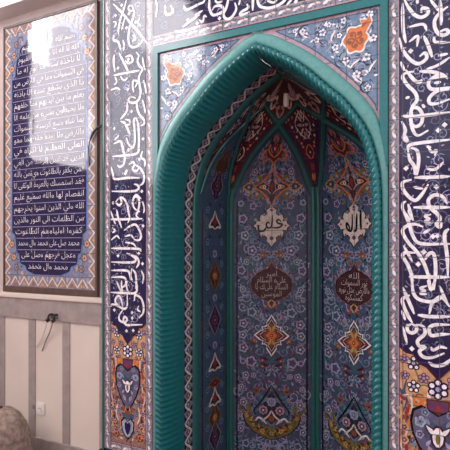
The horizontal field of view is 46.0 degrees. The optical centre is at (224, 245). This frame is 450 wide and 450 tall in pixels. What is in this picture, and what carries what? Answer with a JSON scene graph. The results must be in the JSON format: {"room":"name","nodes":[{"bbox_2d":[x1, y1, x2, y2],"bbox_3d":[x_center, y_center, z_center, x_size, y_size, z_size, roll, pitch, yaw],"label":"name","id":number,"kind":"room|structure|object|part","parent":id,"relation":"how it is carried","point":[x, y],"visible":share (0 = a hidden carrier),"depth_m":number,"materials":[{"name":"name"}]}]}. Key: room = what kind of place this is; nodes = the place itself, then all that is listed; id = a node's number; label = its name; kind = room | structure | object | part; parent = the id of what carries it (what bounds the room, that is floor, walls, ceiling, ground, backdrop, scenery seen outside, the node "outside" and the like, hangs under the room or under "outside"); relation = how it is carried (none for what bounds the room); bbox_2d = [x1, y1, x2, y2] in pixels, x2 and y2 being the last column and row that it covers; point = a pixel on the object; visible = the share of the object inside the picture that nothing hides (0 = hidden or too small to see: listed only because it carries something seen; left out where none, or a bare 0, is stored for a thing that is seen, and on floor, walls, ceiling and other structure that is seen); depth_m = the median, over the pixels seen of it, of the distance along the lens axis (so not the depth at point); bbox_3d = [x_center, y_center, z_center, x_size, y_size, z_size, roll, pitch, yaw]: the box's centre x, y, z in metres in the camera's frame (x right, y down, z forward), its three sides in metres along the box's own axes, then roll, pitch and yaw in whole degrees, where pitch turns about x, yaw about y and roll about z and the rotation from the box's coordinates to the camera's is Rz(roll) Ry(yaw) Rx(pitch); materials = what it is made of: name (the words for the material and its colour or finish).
{"room":"mosque","nodes":[
{"label":"mosque","id":0,"kind":"room"},
{"bbox_2d":[0,0,101,297],"bbox_3d":[0.374,-1.350,2.723,7.200,5.800,0.140,0,0,29],"label":"wall","id":1,"kind":"structure","parent":0,"point":[69,3],"depth_m":3.60,"materials":[{"name":"paint"}]},
{"bbox_2d":[0,316,4,405],"bbox_3d":[-1.559,0.919,3.712,0.064,0.862,0.016,0,0,29],"label":"trim","id":2,"kind":"structure","parent":1,"relation":"attached to","point":[2,318],"depth_m":3.70,"materials":[{"name":"grey wood"}]},
{"bbox_2d":[28,319,35,436],"bbox_3d":[-1.293,0.919,3.563,0.064,0.862,0.016,0,0,29],"label":"trim","id":3,"kind":"structure","parent":1,"relation":"attached to","point":[31,322],"depth_m":3.55,"materials":[{"name":"grey wood"}]},
{"bbox_2d":[0,0,66,20],"bbox_3d":[-1.790,-1.817,3.770,2.400,0.465,0.140,0,0,29],"label":"trim","id":4,"kind":"structure","parent":1,"relation":"attached to","point":[8,8],"depth_m":3.51,"materials":[{"name":"white paint"}]},
{"bbox_2d":[36,402,44,414],"bbox_3d":[-1.225,1.078,3.514,0.080,0.080,0.016,0,0,29],"label":"wall socket","id":5,"kind":"object","parent":1,"relation":"attached to","point":[40,407],"visible":1,"depth_m":3.51,"materials":[{"name":"white plastic"}]},
{"bbox_2d":[36,313,57,350],"bbox_3d":[-1.178,0.567,3.458,0.208,0.260,0.059,0,0,29],"label":"wall hook","id":6,"kind":"object","parent":1,"relation":"attached to","point":[53,316],"visible":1,"depth_m":3.44,"materials":[{"name":"black metal"}]},
{"bbox_3d":[-1.198,0.576,3.481,0.017,0.202,0.155,0,0,-45],"label":"hanging cord","id":7,"kind":"part","parent":6,"relation":"part of","materials":[{"name":"black plastic"}]},
{"bbox_3d":[-1.154,0.586,3.457,0.017,0.222,0.155,0,0,-45],"label":"hanging cord","id":8,"kind":"part","parent":6,"relation":"part of","materials":[{"name":"black plastic"}]},
{"bbox_2d":[0,297,101,325],"bbox_3d":[-1.744,0.421,3.812,2.440,0.134,0.022,0,0,29],"label":"trim","id":9,"kind":"structure","parent":1,"relation":"attached to","point":[71,312],"depth_m":3.45,"materials":[{"name":"grey wood"}]},
{"bbox_2d":[0,291,101,303],"bbox_3d":[-1.747,0.336,3.806,2.440,0.036,0.034,0,0,29],"label":"trim","id":10,"kind":"structure","parent":1,"relation":"attached to","point":[98,300],"depth_m":3.44,"materials":[{"name":"beige wood"}]},
{"bbox_2d":[3,0,99,296],"bbox_3d":[-1.159,-0.602,3.482,0.860,1.832,0.028,0,0,29],"label":"inscription panel","id":11,"kind":"object","parent":1,"relation":"attached to","point":[51,61],"visible":1,"depth_m":3.45,"materials":[{"name":"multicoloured tile"}]},
{"bbox_2d":[88,125,101,165],"bbox_3d":[-0.799,-0.622,3.260,0.112,0.255,0.040,0,0,16],"label":"hanging cable","id":12,"kind":"object","parent":11,"relation":"hanging from","point":[99,126],"visible":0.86,"depth_m":3.27,"materials":[{"name":"black plastic"}]},
{"bbox_2d":[5,316,98,449],"bbox_3d":[-1.741,0.919,3.817,2.440,0.862,0.010,0,0,29],"label":"wall panels","id":13,"kind":"object","parent":1,"relation":"attached to","point":[84,338],"depth_m":3.46,"materials":[{"name":"beige stone"}]},
{"bbox_2d":[31,436,86,449],"bbox_3d":[-1.745,1.413,3.810,2.440,0.275,0.026,0,0,29],"label":"baseboard","id":14,"kind":"structure","parent":1,"relation":"attached to","point":[38,443],"depth_m":3.47,"materials":[{"name":"grey stone"}]},
{"bbox_2d":[62,322,69,444],"bbox_3d":[-1.018,0.919,3.410,0.064,0.862,0.016,0,0,29],"label":"trim","id":15,"kind":"structure","parent":1,"relation":"attached to","point":[65,325],"depth_m":3.40,"materials":[{"name":"grey wood"}]},
{"bbox_2d":[99,325,101,448],"bbox_3d":[-0.743,0.919,3.256,0.064,0.862,0.016,0,0,29],"label":"trim","id":16,"kind":"structure","parent":1,"relation":"attached to","point":[100,327],"depth_m":3.26,"materials":[{"name":"grey wood"}]},
{"bbox_2d":[99,0,152,449],"bbox_3d":[-0.554,-0.101,3.095,0.397,3.301,0.110,0,0,29],"label":"calligraphy tile panel","id":17,"kind":"object","parent":1,"relation":"attached to","point":[127,25],"visible":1,"depth_m":3.05,"materials":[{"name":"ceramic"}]},
{"bbox_2d":[153,0,356,46],"bbox_3d":[0.181,-1.431,2.691,1.289,0.639,0.100,0,0,29],"label":"frieze","id":18,"kind":"object","parent":1,"relation":"attached to","point":[173,20],"visible":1,"depth_m":2.77,"materials":[{"name":"tile"}]},
{"bbox_2d":[389,0,449,449],"bbox_3d":[0.934,-0.101,2.265,0.452,3.301,0.110,0,0,29],"label":"calligraphy tile panel","id":19,"kind":"object","parent":1,"relation":"attached to","point":[419,30],"visible":1,"depth_m":2.27,"materials":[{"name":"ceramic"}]},
{"bbox_3d":[-0.961,1.600,0.536,7.400,0.100,7.200,0,0,29],"label":"floor","id":20,"kind":"structure","parent":0,"visible":0},
{"bbox_2d":[0,405,31,449],"bbox_3d":[-1.399,1.272,3.298,0.380,0.555,0.370,0,0,29],"label":"floor cushion","id":21,"kind":"object","parent":20,"relation":"on","point":[15,434],"visible":1,"depth_m":3.21,"materials":[{"name":"fabric"}]},
{"bbox_2d":[152,0,388,449],"bbox_3d":[0.375,0.219,3.032,1.290,2.662,0.960,0,0,29],"label":"arch frame","id":22,"kind":"object","parent":20,"relation":"on","point":[271,219],"visible":0.94,"depth_m":3.22,"materials":[{"name":"tile"}]},
{"bbox_2d":[159,33,251,144],"bbox_3d":[-0.117,-0.803,2.804,0.576,0.536,0.005,0,0,29],"label":"spandrel panel","id":23,"kind":"object","parent":22,"relation":"attached to","point":[181,71],"visible":1,"depth_m":2.87,"materials":[{"name":"tile"}]},
{"bbox_3d":[0.044,0.338,3.308,0.261,2.145,0.360,0,0,29],"label":"tile panel","id":24,"kind":"part","parent":22,"relation":"part of","materials":[{"name":"tile"}]},
{"bbox_3d":[0.038,-0.576,3.165,0.374,0.532,0.105,0,0,29],"label":"kite panel","id":25,"kind":"part","parent":22,"relation":"part of","materials":[{"name":"red tile"}]},
{"bbox_3d":[0.123,-0.576,3.319,0.193,0.532,0.419,0,0,-43],"label":"kite panel","id":26,"kind":"part","parent":22,"relation":"part of","materials":[{"name":"red tile"}]},
{"bbox_3d":[0.312,0.297,2.920,1.115,2.486,0.066,0,0,29],"label":"frame","id":27,"kind":"part","parent":22,"relation":"part of","materials":[{"name":"teal tile"}]},
{"bbox_3d":[0.170,-0.731,2.665,1.290,0.762,0.060,0,0,29],"label":"rectangular frame","id":28,"kind":"part","parent":22,"relation":"part of","materials":[{"name":"teal tile"}]},
{"bbox_3d":[0.283,0.338,3.361,0.571,2.145,0.214,0,0,12],"label":"tile panel","id":29,"kind":"part","parent":22,"relation":"part of","materials":[{"name":"tile"}]},
{"bbox_2d":[238,375,305,446],"bbox_3d":[0.304,1.081,3.463,0.442,0.471,0.002,0,0,12],"label":"decorative tile","id":30,"kind":"object","parent":22,"relation":"on","point":[271,408],"depth_m":3.46,"materials":[{"name":"tile"}]},
{"bbox_2d":[283,81,288,106],"bbox_3d":[0.343,-0.851,2.975,0.032,0.142,0.032,0,0,29],"label":"light bulb","id":31,"kind":"object","parent":22,"relation":"hanging from","point":[285,92],"visible":1,"depth_m":2.97,"materials":[{"name":"white glass"}]},
{"bbox_2d":[283,81,288,93],"bbox_3d":[0.343,-0.888,2.975,0.032,0.068,0.032,0,0,29],"label":"socket","id":32,"kind":"object","parent":31,"relation":"attached to","point":[285,91],"depth_m":2.97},
{"bbox_3d":[0.466,-0.576,3.262,0.272,0.532,0.310,0,0,8],"label":"kite panel","id":33,"kind":"part","parent":22,"relation":"part of","materials":[{"name":"red tile"}]},
{"bbox_2d":[263,5,379,123],"bbox_3d":[0.439,-0.803,2.494,0.576,0.536,0.005,0,0,29],"label":"spandrel panel","id":34,"kind":"object","parent":22,"relation":"attached to","point":[348,43],"visible":1,"depth_m":2.42,"materials":[{"name":"tile"}]},
{"bbox_3d":[0.751,-0.576,2.969,0.419,0.532,0.193,0,0,11],"label":"kite panel","id":35,"kind":"part","parent":22,"relation":"part of","materials":[{"name":"red tile"}]},
{"bbox_3d":[0.703,0.338,3.127,0.214,2.145,0.571,0,0,-44],"label":"tile panel","id":36,"kind":"part","parent":22,"relation":"part of","materials":[{"name":"tile"}]},
{"bbox_2d":[324,385,371,449],"bbox_3d":[0.778,1.081,3.198,0.002,0.471,0.442,0,0,-44],"label":"decorative tile","id":37,"kind":"object","parent":22,"relation":"on","point":[347,408],"depth_m":3.23,"materials":[{"name":"tile"}]}
]}

